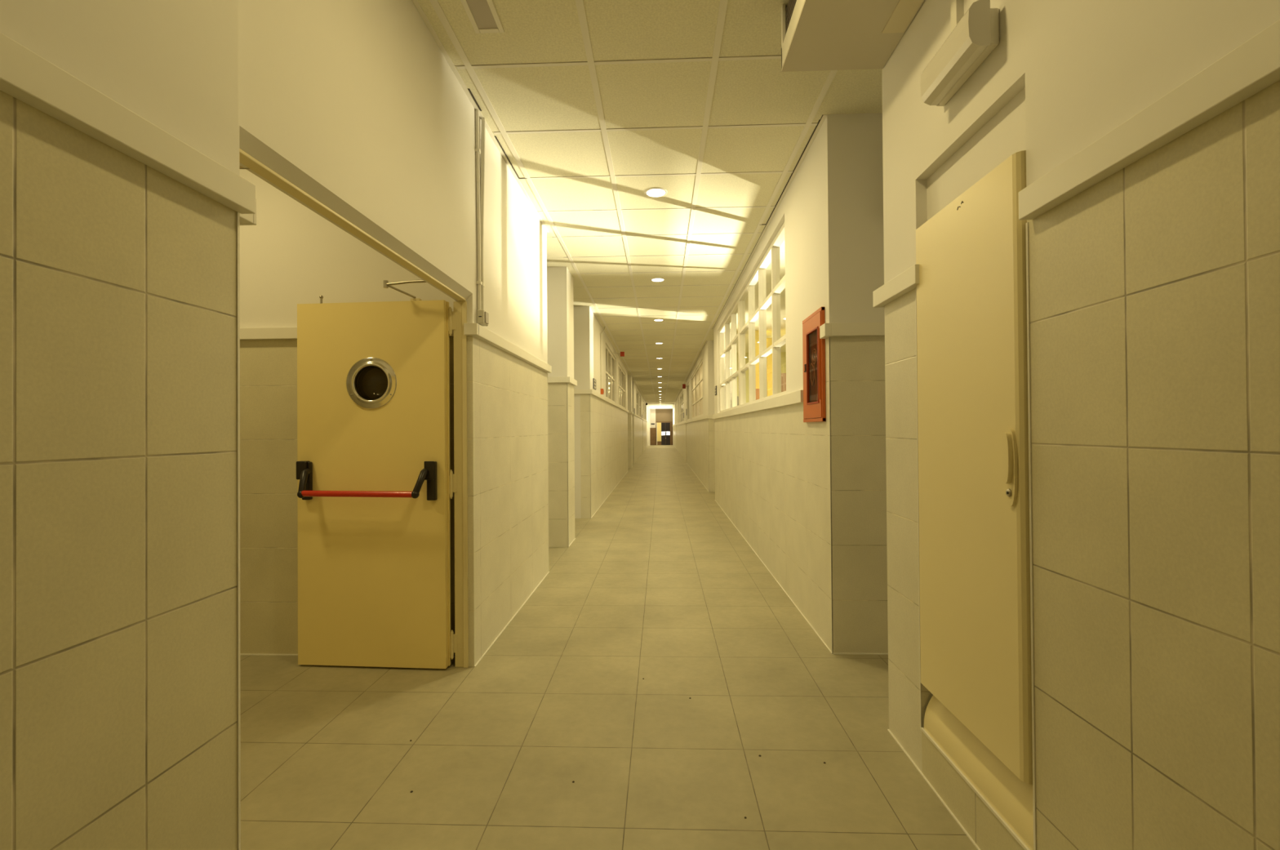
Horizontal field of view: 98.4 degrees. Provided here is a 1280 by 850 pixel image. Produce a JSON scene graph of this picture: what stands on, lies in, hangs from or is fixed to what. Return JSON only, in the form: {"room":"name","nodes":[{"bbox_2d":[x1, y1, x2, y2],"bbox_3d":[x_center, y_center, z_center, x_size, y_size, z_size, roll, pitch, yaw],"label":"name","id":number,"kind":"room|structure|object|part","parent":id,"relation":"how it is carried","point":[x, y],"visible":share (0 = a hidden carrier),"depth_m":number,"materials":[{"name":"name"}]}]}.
{"room":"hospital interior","nodes":[
{"label":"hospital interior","id":0,"kind":"room"},
{"bbox_2d":[0,0,238,849],"bbox_3d":[-1.082,-0.253,-0.580,0.140,3.092,3.755,0,0,2],"label":"wall","id":1,"kind":"structure","parent":0,"point":[118,697],"depth_m":1.00,"materials":[{"name":"tile"}]},
{"bbox_2d":[0,31,256,225],"bbox_3d":[-1.036,-0.543,-0.546,0.118,0.073,3.822,0,0,2],"label":"wall trim","id":2,"kind":"structure","parent":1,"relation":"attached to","point":[25,76],"depth_m":0.97,"materials":[{"name":"white wood"}]},
{"bbox_2d":[239,168,454,655],"bbox_3d":[-3.083,-0.216,2.240,4.073,3.092,2.240,0,0,2],"label":"wall","id":3,"kind":"structure","parent":0,"point":[292,255],"depth_m":3.20,"materials":[{"name":"paint"}]},
{"bbox_2d":[240,327,453,340],"bbox_3d":[-3.035,-0.528,2.240,3.973,0.065,2.000,0,0,2],"label":"rail","id":4,"kind":"object","parent":3,"relation":"attached to","point":[253,333],"depth_m":3.17,"materials":[{"name":"white wood"}]},
{"bbox_2d":[237,0,548,717],"bbox_3d":[-1.696,-0.219,3.188,1.573,3.092,3.730,0,0,2],"label":"wall","id":5,"kind":"structure","parent":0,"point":[357,104],"depth_m":2.52,"materials":[{"name":"white paint"}]},
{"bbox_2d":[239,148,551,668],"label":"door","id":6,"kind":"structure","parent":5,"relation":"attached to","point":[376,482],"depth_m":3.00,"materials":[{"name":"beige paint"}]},
{"bbox_3d":[-1.803,0.311,2.960,0.041,0.155,0.098,0,0,-10],"label":"bar arm","id":7,"kind":"part","parent":6,"relation":"part of","materials":[{"name":"black plastic"}]},
{"bbox_3d":[-1.149,-0.719,2.931,0.375,0.090,0.176,-1,0,17],"label":"closer arm","id":8,"kind":"part","parent":6,"relation":"part of","materials":[{"name":"beige paint"}]},
{"bbox_3d":[-1.159,0.306,2.907,0.045,0.155,0.101,-1,-1,29],"label":"bar arm","id":9,"kind":"part","parent":6,"relation":"part of","materials":[{"name":"black plastic"}]},
{"bbox_2d":[475,109,482,309],"bbox_3d":[-0.907,-1.209,3.106,0.024,1.122,0.040,0,0,2],"label":"conduit","id":10,"kind":"object","parent":5,"relation":"attached to","point":[479,282],"visible":1,"depth_m":3.10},
{"bbox_2d":[476,309,488,326],"bbox_3d":[-0.890,-0.607,3.132,0.048,0.080,0.087,0,0,2],"label":"junction box","id":11,"kind":"object","parent":5,"relation":"attached to","point":[482,316],"visible":0.95,"depth_m":3.09,"materials":[{"name":"beige plastic"}]},
{"bbox_2d":[480,117,485,309],"bbox_3d":[-0.903,-1.208,3.164,0.028,1.122,0.054,0,0,2],"label":"conduit","id":12,"kind":"object","parent":5,"relation":"attached to","point":[483,119],"visible":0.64,"depth_m":3.16,"materials":[{"name":"beige plastic"}]},
{"bbox_2d":[546,266,648,546],"bbox_3d":[-1.148,-0.056,24.905,2.225,3.092,39.715,0,0,2],"label":"wall","id":13,"kind":"structure","parent":0,"point":[618,438],"depth_m":8.04,"materials":[{"name":"white paint"}]},
{"bbox_2d":[240,472,626,666],"bbox_3d":[-2.703,1.364,7.398,4.019,0.006,19.600,0,0,2],"label":"baseboard","id":14,"kind":"structure","parent":13,"relation":"attached to","point":[492,643],"depth_m":3.30,"materials":[{"name":"white tile"}]},
{"bbox_2d":[592,377,595,389],"bbox_3d":[-0.702,-0.634,8.558,0.013,0.155,0.300,0,0,2],"label":"room sign","id":15,"kind":"object","parent":13,"relation":"attached to","point":[593,379],"visible":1,"depth_m":8.51,"materials":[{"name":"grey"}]},
{"bbox_2d":[547,345,648,422],"bbox_3d":[-0.480,-0.886,25.407,0.987,1.130,38.697,0,0,2],"label":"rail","id":16,"kind":"structure","parent":13,"relation":"in","point":[610,359],"depth_m":11.17,"materials":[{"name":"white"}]},
{"bbox_2d":[600,326,604,388],"bbox_3d":[-0.642,-1.174,9.551,0.024,1.105,0.242,-1,0,15],"label":"cable","id":17,"kind":"object","parent":13,"relation":"attached to","point":[604,326],"visible":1,"depth_m":9.45,"materials":[{"name":"beige plastic"}]},
{"bbox_2d":[613,351,624,356],"bbox_3d":[-0.464,-1.551,12.068,0.246,0.104,0.060,0,0,2],"label":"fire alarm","id":18,"kind":"object","parent":13,"relation":"attached to","point":[622,353],"visible":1,"depth_m":12.04,"materials":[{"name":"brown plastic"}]},
{"bbox_2d":[617,364,625,408],"bbox_3d":[-0.527,-1.003,14.989,0.050,1.055,3.000,0,0,2],"label":"window","id":19,"kind":"structure","parent":13,"relation":"in","point":[621,374],"depth_m":15.37,"materials":[{"name":"brown"}]},
{"bbox_3d":[-0.527,-1.003,14.989,0.006,1.010,2.955,0,0,2],"label":"pane","id":20,"kind":"part","parent":19,"relation":"part of","materials":[{"name":"brown"}]},
{"bbox_2d":[635,391,638,415],"bbox_3d":[-0.174,-0.936,24.031,0.050,1.055,2.800,0,0,2],"label":"window","id":21,"kind":"structure","parent":13,"relation":"in","point":[636,391],"depth_m":25.05,"materials":[{"name":"brown"}]},
{"bbox_2d":[639,395,640,417],"bbox_3d":[-0.049,-0.912,27.329,0.050,1.055,2.600,0,0,2],"label":"window","id":22,"kind":"structure","parent":13,"relation":"in","point":[639,396],"depth_m":28.10,"materials":[{"name":"brown"}]},
{"bbox_2d":[647,403,674,445],"bbox_3d":[1.522,0.049,41.048,1.999,3.092,4.150,0,0,2],"label":"trim","id":23,"kind":"structure","parent":13,"relation":"attached to","point":[649,407],"depth_m":43.00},
{"bbox_2d":[240,444,977,849],"bbox_3d":[1.823,1.502,21.436,14.000,0.120,49.000,0,0,2],"label":"floor","id":24,"kind":"structure","parent":0,"point":[660,586],"depth_m":2.40,"materials":[{"name":"tile"}]},
{"bbox_2d":[755,329,759,388],"bbox_3d":[2.168,-0.193,10.277,0.160,3.092,0.300,0,0,2],"label":"column","id":25,"kind":"structure","parent":24,"relation":"on","point":[757,332],"depth_m":10.14,"materials":[{"name":"yellow paint"}]},
{"bbox_2d":[755,388,759,399],"bbox_3d":[2.097,0.359,9.600,0.180,1.980,0.150,0,0,2],"label":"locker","id":26,"kind":"object","parent":24,"relation":"on","point":[757,389],"visible":0.04,"depth_m":9.53,"materials":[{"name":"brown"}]},
{"bbox_2d":[766,337,772,395],"bbox_3d":[2.429,-0.124,10.267,0.160,2.950,0.300,0,0,2],"label":"column","id":27,"kind":"structure","parent":24,"relation":"on","point":[769,340],"depth_m":10.13,"materials":[{"name":"yellow paint"}]},
{"bbox_2d":[781,373,786,391],"bbox_3d":[2.623,0.251,9.098,0.650,2.180,0.415,0,0,2],"label":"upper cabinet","id":28,"kind":"object","parent":24,"relation":"on","point":[783,375],"visible":0.02,"depth_m":8.91,"materials":[{"name":"wood"}]},
{"bbox_2d":[417,0,882,405],"bbox_3d":[1.799,-1.710,21.461,14.000,0.120,49.000,0,0,2],"label":"ceiling","id":29,"kind":"structure","parent":0,"point":[746,91],"depth_m":3.36,"materials":[{"name":"tile"}]},
{"bbox_2d":[460,0,504,33],"bbox_3d":[-0.700,-1.779,1.894,0.131,0.007,1.205,0,0,2],"label":"recessed light","id":30,"kind":"object","parent":29,"relation":"in","point":[482,15],"visible":1,"depth_m":2.40,"materials":[{"name":"white"}]},
{"bbox_2d":[466,0,497,28],"bbox_3d":[-0.700,-1.781,1.892,0.087,0.002,1.158,0,0,2],"label":"diffuser","id":31,"kind":"object","parent":30,"relation":"attached to","point":[482,14],"depth_m":2.39,"materials":[{"name":"beige"}]},
{"bbox_2d":[412,0,826,399],"bbox_3d":[0.625,-1.669,17.629,1.994,0.006,32.745,0,0,2],"label":"edging","id":32,"kind":"object","parent":29,"relation":"attached to","point":[415,2],"visible":0.97,"depth_m":3.61,"materials":[{"name":"white"}]},
{"bbox_2d":[429,0,837,405],"bbox_3d":[0.758,-1.643,21.149,1.936,0.004,47.100,0,0,2],"label":"grid","id":33,"kind":"object","parent":29,"relation":"attached to","point":[590,62],"visible":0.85,"depth_m":3.45,"materials":[{"name":"white metal"}]},
{"bbox_2d":[644,186,667,197],"bbox_3d":[0.121,-1.767,4.200,0.176,0.008,0.176,0,0,2],"label":"recessed light","id":34,"kind":"object","parent":29,"relation":"in","point":[655,192],"visible":1,"depth_m":4.19,"materials":[{"name":"white"}]},
{"bbox_2d":[650,277,665,281],"bbox_3d":[0.214,-1.748,6.655,0.176,0.008,0.176,0,0,2],"label":"recessed light","id":35,"kind":"object","parent":29,"relation":"in","point":[655,279],"visible":1,"depth_m":6.64,"materials":[{"name":"white"}]},
{"bbox_2d":[781,0,924,71],"bbox_3d":[0.799,-1.658,1.751,0.429,0.273,1.235,0,0,2],"label":"box","id":36,"kind":"object","parent":29,"relation":"attached to","point":[816,35],"visible":1,"depth_m":2.16,"materials":[{"name":"beige paint"}]},
{"bbox_2d":[786,0,796,29],"bbox_3d":[0.611,-1.708,1.758,0.025,0.169,1.211,0,0,2],"label":"grille","id":37,"kind":"object","parent":36,"relation":"attached to","point":[792,4],"depth_m":2.28,"materials":[{"name":"beige"}]},
{"bbox_2d":[649,408,672,444],"bbox_3d":[1.642,0.076,44.731,2.700,3.092,0.120,0,0,2],"label":"wall","id":38,"kind":"structure","parent":0,"point":[655,415],"depth_m":44.68,"materials":[{"name":"white paint"}]},
{"bbox_2d":[656,421,672,444],"bbox_3d":[1.972,0.669,44.609,1.280,1.900,0.090,0,0,2],"label":"door","id":39,"kind":"structure","parent":38,"relation":"in","point":[664,430],"depth_m":44.61,"materials":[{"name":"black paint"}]},
{"bbox_3d":[1.559,0.712,44.649,0.330,1.820,0.040,0,0,2],"label":"panel","id":40,"kind":"part","parent":39,"relation":"part of","materials":[{"name":"beige paint"}]},
{"bbox_3d":[2.078,0.678,44.617,0.690,0.320,0.003,0,0,2],"label":"lit pane","id":41,"kind":"part","parent":39,"relation":"part of","materials":[{"name":"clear glass"}]},
{"bbox_3d":[2.079,0.719,44.634,0.710,1.800,0.030,0,0,2],"label":"glass","id":42,"kind":"part","parent":39,"relation":"part of","materials":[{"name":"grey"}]},
{"bbox_2d":[736,351,786,402],"bbox_3d":[4.611,-0.228,8.043,6.390,3.092,10.220,0,0,2],"label":"wall","id":43,"kind":"structure","parent":0,"point":[783,353],"depth_m":13.12,"materials":[{"name":"beige paint"}]},
{"bbox_2d":[686,462,980,849],"bbox_3d":[2.036,1.343,9.170,1.445,0.006,23.500,0,0,2],"label":"baseboard","id":44,"kind":"structure","parent":43,"relation":"attached to","point":[828,649],"depth_m":2.26,"materials":[{"name":"white tile"}]},
{"bbox_2d":[881,19,933,772],"bbox_3d":[1.263,-0.248,2.206,0.439,3.092,0.300,0,0,2],"label":"wall","id":45,"kind":"structure","parent":0,"point":[904,196],"depth_m":2.20,"materials":[{"name":"white paint"}]},
{"bbox_2d":[926,87,1026,220],"bbox_3d":[1.262,-0.825,1.749,0.398,0.198,0.622,0,0,2],"label":"wall","id":46,"kind":"structure","parent":0,"point":[1004,135],"depth_m":1.72,"materials":[{"name":"white paint"}]},
{"bbox_2d":[673,0,1279,849],"bbox_3d":[2.526,-0.113,21.021,1.539,3.092,47.200,0,0,2],"label":"wall","id":47,"kind":"structure","parent":0,"point":[1154,287],"depth_m":1.18,"materials":[{"name":"paint"}]},
{"bbox_2d":[236,211,1036,849],"bbox_3d":[0.211,0.426,6.271,2.002,1.822,10.057,0,0,2],"label":"strip","id":48,"kind":"object","parent":47,"relation":"attached to","point":[986,802],"visible":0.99,"depth_m":1.43,"materials":[{"name":"white metal"}]},
{"bbox_2d":[680,392,683,422],"bbox_3d":[1.984,-0.788,25.550,0.055,1.320,4.000,0,0,2],"label":"window","id":49,"kind":"structure","parent":47,"relation":"in","point":[682,395],"depth_m":26.42,"materials":[{"name":"brown"}]},
{"bbox_2d":[687,381,689,420],"bbox_3d":[1.756,-0.832,19.554,0.055,1.320,2.000,0,0,2],"label":"window","id":50,"kind":"structure","parent":47,"relation":"in","point":[688,384],"depth_m":20.20,"materials":[{"name":"brown"}]},
{"bbox_3d":[1.756,-0.832,19.554,0.006,1.275,1.955,0,0,2],"label":"pane","id":51,"kind":"part","parent":50,"relation":"part of","materials":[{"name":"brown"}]},
{"bbox_2d":[691,360,702,418],"bbox_3d":[1.591,-0.865,15.182,0.055,1.320,4.950,0,0,2],"label":"window","id":52,"kind":"structure","parent":47,"relation":"in","point":[697,378],"depth_m":15.20,"materials":[{"name":"clear glass"}]},
{"bbox_2d":[672,221,803,426],"bbox_3d":[1.931,-0.747,24.169,0.176,1.493,40.987,0,0,2],"label":"window","id":53,"kind":"structure","parent":47,"relation":"in","point":[772,254],"depth_m":5.92,"materials":[{"name":"white wood"}]},
{"bbox_2d":[802,306,826,422],"bbox_3d":[1.081,-0.357,3.460,0.034,0.675,0.432,0,0,2],"label":"cabinet","id":54,"kind":"object","parent":47,"relation":"attached to","point":[815,406],"visible":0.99,"depth_m":3.43,"materials":[{"name":"red metal"}]},
{"bbox_3d":[1.093,-0.361,3.429,0.006,0.478,0.280,0,0,2],"label":"panel","id":55,"kind":"part","parent":54,"relation":"part of","materials":[{"name":"brown"}]},
{"bbox_3d":[1.065,-0.363,3.275,0.012,0.420,0.012,0,0,2],"label":"hinge rod","id":56,"kind":"part","parent":54,"relation":"part of","materials":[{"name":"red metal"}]},
{"bbox_2d":[819,322,884,338],"bbox_3d":[1.783,-0.547,3.155,1.466,0.073,0.103,0,0,2],"label":"rail","id":57,"kind":"object","parent":47,"relation":"attached to","point":[835,329],"visible":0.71,"depth_m":3.13,"materials":[{"name":"white wood"}]},
{"bbox_2d":[950,0,964,31],"bbox_3d":[1.005,-1.491,1.753,0.023,0.610,0.034,0,0,2],"label":"cable trunking","id":58,"kind":"object","parent":47,"relation":"attached to","point":[957,6],"visible":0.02,"depth_m":1.74,"materials":[{"name":"white plastic"}]},
{"bbox_2d":[920,0,999,106],"bbox_3d":[0.970,-1.121,1.698,0.095,0.130,0.319,0,0,2],"label":"emergency light","id":59,"kind":"object","parent":47,"relation":"attached to","point":[975,36],"visible":1,"depth_m":1.62,"materials":[{"name":"white plastic"}]},
{"bbox_2d":[921,727,1024,849],"bbox_3d":[1.256,1.208,1.734,0.439,0.173,0.622,0,0,2],"label":"sill","id":60,"kind":"structure","parent":47,"relation":"attached to","point":[986,830],"depth_m":1.77,"materials":[{"name":"tile"}]},
{"bbox_2d":[915,150,1033,849],"bbox_3d":[1.199,0.205,1.738,0.418,1.851,0.608,0,0,2],"label":"door","id":61,"kind":"structure","parent":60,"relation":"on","point":[972,356],"depth_m":1.64,"materials":[{"name":"beige metal"}]},
{"bbox_3d":[0.995,0.114,1.481,0.008,0.208,0.043,0,0,2],"label":"handle","id":62,"kind":"part","parent":61,"relation":"part of","materials":[{"name":"beige metal"}]},
{"bbox_2d":[872,18,1279,307],"bbox_3d":[1.157,-0.573,-0.072,0.474,0.083,4.935,0,0,2],"label":"wall trim","id":63,"kind":"structure","parent":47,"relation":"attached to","point":[1253,66],"depth_m":1.03,"materials":[{"name":"white wood"}]}
]}

